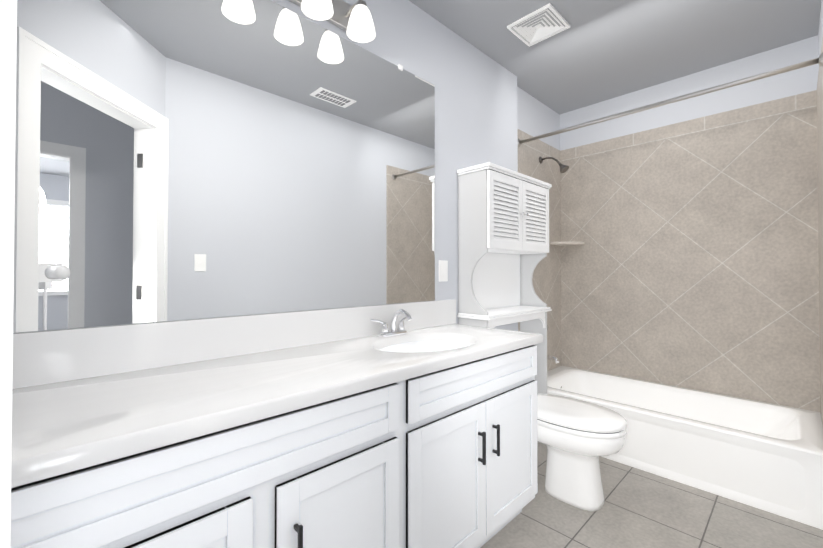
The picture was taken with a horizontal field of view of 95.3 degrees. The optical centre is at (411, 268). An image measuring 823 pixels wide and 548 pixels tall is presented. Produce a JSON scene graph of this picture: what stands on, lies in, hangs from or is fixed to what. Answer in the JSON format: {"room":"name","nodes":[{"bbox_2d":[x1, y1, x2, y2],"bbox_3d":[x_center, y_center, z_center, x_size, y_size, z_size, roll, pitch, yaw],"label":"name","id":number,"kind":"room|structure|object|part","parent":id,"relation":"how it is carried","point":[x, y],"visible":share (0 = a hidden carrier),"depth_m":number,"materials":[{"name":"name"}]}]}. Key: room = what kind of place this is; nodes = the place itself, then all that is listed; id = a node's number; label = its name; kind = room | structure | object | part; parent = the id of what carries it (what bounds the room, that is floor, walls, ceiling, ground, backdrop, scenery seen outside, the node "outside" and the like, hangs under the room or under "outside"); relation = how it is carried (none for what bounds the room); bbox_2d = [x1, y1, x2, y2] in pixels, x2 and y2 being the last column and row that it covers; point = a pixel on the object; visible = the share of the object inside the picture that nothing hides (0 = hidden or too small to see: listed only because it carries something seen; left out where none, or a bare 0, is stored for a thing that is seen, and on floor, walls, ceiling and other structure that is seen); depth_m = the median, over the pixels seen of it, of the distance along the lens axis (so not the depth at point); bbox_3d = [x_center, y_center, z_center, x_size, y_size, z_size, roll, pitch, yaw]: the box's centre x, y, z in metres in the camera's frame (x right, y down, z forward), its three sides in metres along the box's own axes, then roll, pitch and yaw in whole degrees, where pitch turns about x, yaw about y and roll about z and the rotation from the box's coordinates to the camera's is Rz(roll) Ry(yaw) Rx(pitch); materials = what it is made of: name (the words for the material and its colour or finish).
{"room":"bathroom","nodes":[
{"label":"bathroom","id":0,"kind":"room"},
{"bbox_2d":[17,0,517,332],"bbox_3d":[-0.603,-0.108,1.492,3.720,2.630,0.140,1,-1,-44],"label":"wall","id":1,"kind":"structure","parent":0,"point":[475,106],"depth_m":2.21,"materials":[{"name":"grey paint"}]},
{"bbox_2d":[13,0,434,332],"bbox_3d":[-0.566,-0.433,1.429,1.940,1.210,0.005,1,-1,-44],"label":"mirror","id":2,"kind":"object","parent":1,"relation":"attached to","point":[184,159],"depth_m":1.29,"materials":[{"name":"silver mirror"}]},
{"bbox_2d":[289,0,375,42],"bbox_3d":[-0.463,-1.100,1.411,0.850,0.187,0.186,1,-1,-44],"label":"sconce","id":3,"kind":"object","parent":1,"relation":"attached to","point":[340,17],"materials":[{"name":"white glass"}]},
{"bbox_3d":[-0.442,-1.060,1.388,0.754,0.107,0.124,1,-1,-44],"label":"vanity light sconce shade","id":4,"kind":"part","parent":3,"relation":"part of","materials":[{"name":"white glass"}]},
{"bbox_2d":[439,260,447,281],"bbox_3d":[0.183,0.015,2.154,0.074,0.120,0.007,1,-1,-44],"label":"electrical outlet plate","id":5,"kind":"object","parent":1,"relation":"attached to","point":[443,270],"depth_m":2.15,"materials":[{"name":"white plastic"}]},
{"bbox_2d":[517,86,559,149],"bbox_3d":[1.038,-0.088,3.183,0.990,2.630,0.120,1,-1,-44],"label":"wall","id":6,"kind":"structure","parent":0,"point":[535,117],"depth_m":3.11,"materials":[{"name":"grey paint"}]},
{"bbox_2d":[517,129,559,161],"bbox_3d":[1.041,-1.016,3.106,0.868,0.105,0.010,1,-1,-44],"label":"tile border","id":7,"kind":"object","parent":6,"relation":"attached to","point":[538,145],"depth_m":3.12,"materials":[{"name":"beige tile"}]},
{"bbox_2d":[518,144,560,370],"bbox_3d":[1.041,-0.042,3.095,0.868,1.845,0.010,1,-1,-44],"label":"wall tile","id":8,"kind":"structure","parent":6,"relation":"attached to","point":[546,279],"depth_m":3.25,"materials":[{"name":"beige tile"}]},
{"bbox_2d":[547,325,558,363],"bbox_3d":[1.130,0.588,3.059,0.156,0.360,0.153,1,-1,-44],"label":"tub faucet","id":9,"kind":"object","parent":8,"relation":"attached to","point":[553,358],"depth_m":3.03,"materials":[{"name":"silver metal"}]},
{"bbox_2d":[539,156,568,172],"bbox_3d":[1.158,-0.847,3.047,0.076,0.175,0.235,1,-1,-44],"label":"shower head","id":10,"kind":"object","parent":8,"relation":"attached to","point":[564,168],"depth_m":3.00},
{"bbox_2d":[409,0,820,114],"bbox_3d":[1.498,-1.499,-0.801,6.200,0.100,6.700,1,-1,-44],"label":"ceiling","id":11,"kind":"structure","parent":0,"point":[597,51],"depth_m":2.30,"materials":[{"name":"grey paint"}]},
{"bbox_2d":[507,2,569,46],"bbox_3d":[0.739,-1.406,2.181,0.260,0.016,0.260,1,-1,-44],"label":"ceiling vent","id":12,"kind":"object","parent":11,"relation":"in","point":[544,22],"depth_m":2.17,"materials":[{"name":"white plastic"}]},
{"bbox_2d":[481,442,822,547],"bbox_3d":[1.498,1.230,-0.833,6.200,0.100,6.700,1,-1,-44],"label":"floor","id":13,"kind":"structure","parent":0,"point":[641,509],"depth_m":1.79,"materials":[{"name":"tile"}]},
{"bbox_2d":[11,327,542,547],"bbox_3d":[-0.314,0.775,1.265,2.090,0.858,0.572,1,-1,-44],"label":"bathroom vanity","id":14,"kind":"object","parent":13,"relation":"on","point":[408,425],"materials":[{"name":"white paint"}]},
{"bbox_2d":[457,162,551,444],"bbox_3d":[0.629,0.316,2.414,0.761,1.805,0.247,1,-1,-44],"label":"tall cabinet","id":15,"kind":"object","parent":13,"relation":"on","point":[503,231],"depth_m":2.32,"materials":[{"name":"white laminate"}]},
{"bbox_2d":[537,393,626,510],"bbox_3d":[0.763,0.815,2.130,0.456,0.800,0.816,1,-1,-44],"label":"toilet","id":16,"kind":"object","parent":13,"relation":"on","point":[577,437],"depth_m":1.91,"materials":[{"name":"white ceramic"}]},
{"bbox_2d":[547,366,822,529],"bbox_3d":[1.628,1.042,2.546,0.753,0.355,1.574,1,-1,-44],"label":"bathtub","id":17,"kind":"object","parent":13,"relation":"on","point":[765,456],"depth_m":2.14,"materials":[{"name":"white ceramic"}]},
{"bbox_2d":[560,35,822,425],"bbox_3d":[1.989,-0.092,2.831,0.120,2.630,1.713,1,-1,-44],"label":"wall","id":18,"kind":"structure","parent":0,"point":[788,84],"depth_m":2.68,"materials":[{"name":"grey paint"}]},
{"bbox_2d":[550,241,584,245],"bbox_3d":[1.346,-0.216,3.240,0.210,0.022,0.210,1,-1,-44],"label":"corner shelf","id":19,"kind":"object","parent":18,"relation":"attached to","point":[567,243],"depth_m":3.21,"materials":[{"name":"beige stone"}]},
{"bbox_2d":[560,90,816,161],"bbox_3d":[1.903,-1.020,2.837,0.010,0.105,1.578,1,-1,-44],"label":"tile border","id":20,"kind":"object","parent":18,"relation":"attached to","point":[791,104],"depth_m":2.67,"materials":[{"name":"beige tile"}]},
{"bbox_2d":[560,107,820,413],"bbox_3d":[1.903,-0.045,2.826,0.010,1.845,1.578,1,-1,-44],"label":"wall tile","id":21,"kind":"structure","parent":18,"relation":"attached to","point":[692,262],"depth_m":2.66,"materials":[{"name":"beige tile"}]},
{"bbox_2d":[818,0,822,57],"bbox_3d":[1.499,-0.111,1.236,2.810,2.630,0.115,1,-1,-44],"label":"wall","id":22,"kind":"structure","parent":0,"point":[820,34],"depth_m":2.07,"materials":[{"name":"grey paint"}]},
{"bbox_2d":[518,53,822,146],"bbox_3d":[1.377,-0.973,2.323,0.064,0.064,1.596,1,-1,-44],"label":"shower rod","id":23,"kind":"object","parent":22,"relation":"attached to","point":[819,60],"depth_m":2.11,"materials":[{"name":"silver metal"}]},
{"bbox_2d":[817,66,822,424],"bbox_3d":[2.160,-0.055,1.968,0.840,1.845,0.010,1,-1,-44],"label":"wall tile","id":24,"kind":"structure","parent":22,"relation":"attached to","point":[820,158],"depth_m":2.05,"materials":[{"name":"beige tile"}]},
{"bbox_2d":[817,37,822,100],"bbox_3d":[2.160,-1.030,1.979,0.840,0.105,0.010,1,-1,-44],"label":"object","id":25,"kind":"structure","parent":22,"relation":"attached to","point":[819,75],"depth_m":1.99,"materials":[{"name":"beige tile"}]},
{"bbox_3d":[-0.640,-0.122,0.276,2.473,2.630,0.115,0,-1,1],"label":"wall","id":26,"kind":"structure","parent":0,"visible":0},
{"bbox_2d":[0,0,16,547],"bbox_3d":[0.005,0.087,0.265,0.941,2.213,0.165,0,-1,1],"label":"door frame","id":27,"kind":"structure","parent":26,"relation":"attached to","point":[8,33],"depth_m":0.34,"materials":[{"name":"white paint"}]}
]}

